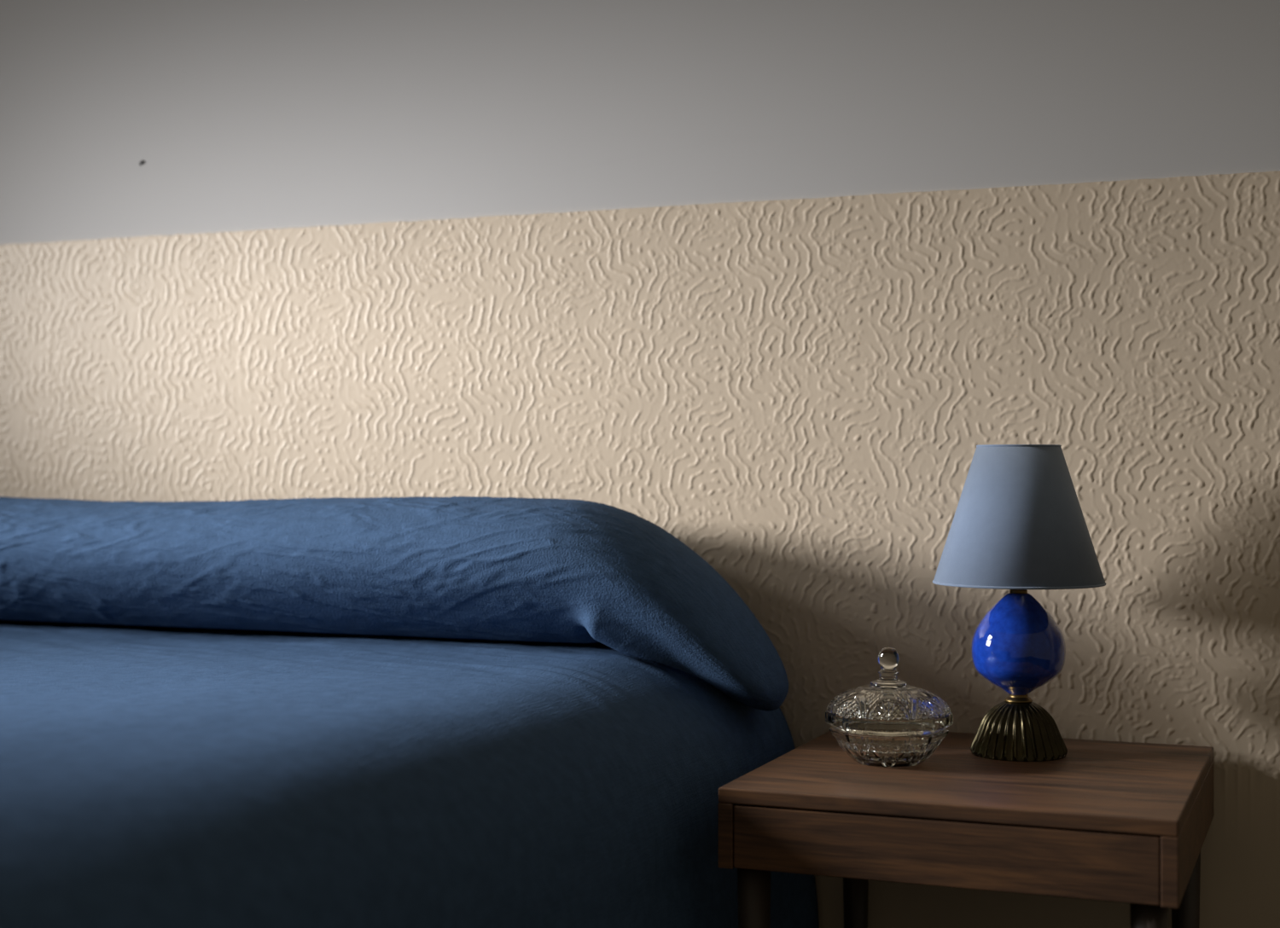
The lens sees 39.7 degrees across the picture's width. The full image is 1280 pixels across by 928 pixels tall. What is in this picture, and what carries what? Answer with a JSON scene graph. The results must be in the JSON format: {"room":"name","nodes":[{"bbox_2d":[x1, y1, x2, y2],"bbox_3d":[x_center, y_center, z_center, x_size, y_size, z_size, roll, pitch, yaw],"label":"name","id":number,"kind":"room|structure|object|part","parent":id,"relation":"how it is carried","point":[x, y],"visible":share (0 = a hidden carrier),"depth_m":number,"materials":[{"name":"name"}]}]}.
{"room":"bedroom","nodes":[
{"label":"bedroom","id":0,"kind":"room"},
{"bbox_2d":[0,0,1279,927],"bbox_3d":[0.304,-0.680,2.376,5.600,3.000,0.163,0,0,22],"label":"wall","id":1,"kind":"structure","parent":0,"point":[802,394],"depth_m":2.36,"materials":[{"name":"paint"}]},
{"bbox_3d":[-0.297,0.870,0.873,5.600,0.100,3.400,0,0,22],"label":"floor","id":2,"kind":"structure","parent":0,"visible":0},
{"bbox_2d":[718,731,1213,927],"bbox_3d":[0.385,0.580,1.989,0.463,0.481,0.476,0,0,22],"label":"nightstand","id":3,"kind":"object","parent":2,"relation":"on","point":[1117,822],"visible":0.9,"depth_m":1.81,"materials":[{"name":"brown wood"}]},
{"bbox_3d":[0.120,0.622,1.871,0.036,0.397,0.036,0,0,22],"label":"leg","id":4,"kind":"part","parent":3,"relation":"part of","materials":[{"name":"brown wood"}]},
{"bbox_3d":[0.275,0.622,2.257,0.036,0.397,0.036,0,0,22],"label":"leg","id":5,"kind":"part","parent":3,"relation":"part of","materials":[{"name":"brown wood"}]},
{"bbox_2d":[825,647,952,767],"bbox_3d":[0.283,0.274,2.014,0.137,0.131,0.137,0,0,30],"label":"lidded dish","id":6,"kind":"object","parent":3,"relation":"on","point":[887,721],"visible":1,"depth_m":1.97,"materials":[{"name":"clear glass"}]},
{"bbox_2d":[829,727,948,767],"bbox_3d":[0.283,0.320,2.014,0.127,0.038,0.127,0,0,30],"label":"bowl","id":7,"kind":"object","parent":6,"relation":"attached to","point":[879,747],"depth_m":1.96,"materials":[{"name":"clear glass"}]},
{"bbox_3d":[0.300,0.389,1.778,0.429,0.065,0.019,0,0,22],"label":"drawer","id":8,"kind":"part","parent":3,"relation":"part of","materials":[{"name":"brown wood"}]},
{"bbox_2d":[932,444,1105,762],"bbox_3d":[0.442,0.158,2.070,0.198,0.361,0.198,0,0,29],"label":"table lamp","id":9,"kind":"object","parent":3,"relation":"on","point":[1018,526],"visible":1,"depth_m":2.02,"materials":[{"name":"blue fabric"}]},
{"bbox_3d":[0.442,-0.021,2.070,0.097,0.003,0.097,0,0,22],"label":"rim trim","id":10,"kind":"part","parent":9,"relation":"part of","materials":[{"name":"blue fabric"}]},
{"bbox_3d":[0.442,0.059,2.070,0.197,0.160,0.197,0,0,22],"label":"lamp shade","id":11,"kind":"part","parent":9,"relation":"part of","materials":[{"name":"blue fabric"}]},
{"bbox_3d":[0.442,0.139,2.070,0.198,0.003,0.198,0,0,22],"label":"rim trim","id":12,"kind":"part","parent":9,"relation":"part of","materials":[{"name":"blue fabric"}]},
{"bbox_3d":[0.495,0.622,1.721,0.036,0.397,0.036,0,0,22],"label":"leg","id":13,"kind":"part","parent":3,"relation":"part of","materials":[{"name":"brown wood"}]},
{"bbox_3d":[0.649,0.622,2.108,0.036,0.397,0.036,0,0,22],"label":"leg","id":14,"kind":"part","parent":3,"relation":"part of","materials":[{"name":"brown wood"}]},
{"bbox_3d":[-1.059,0.566,1.743,1.640,0.508,1.890,0,0,22],"label":"bed","id":15,"kind":"object","parent":2,"relation":"on","visible":0,"materials":[{"name":"blue cloth"}]},
{"bbox_2d":[0,619,819,927],"bbox_3d":[-1.029,0.474,1.712,1.912,0.488,2.026,0,0,22],"label":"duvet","id":16,"kind":"object","parent":15,"relation":"on","point":[151,776],"visible":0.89,"depth_m":1.61,"materials":[{"name":"blue fabric"}]},
{"bbox_2d":[0,496,788,711],"bbox_3d":[-0.616,0.173,2.493,1.705,0.262,0.283,0,0,22],"label":"pillow","id":17,"kind":"object","parent":16,"relation":"on","point":[544,570],"visible":1,"depth_m":2.26,"materials":[{"name":"blue fabric"}]}
]}

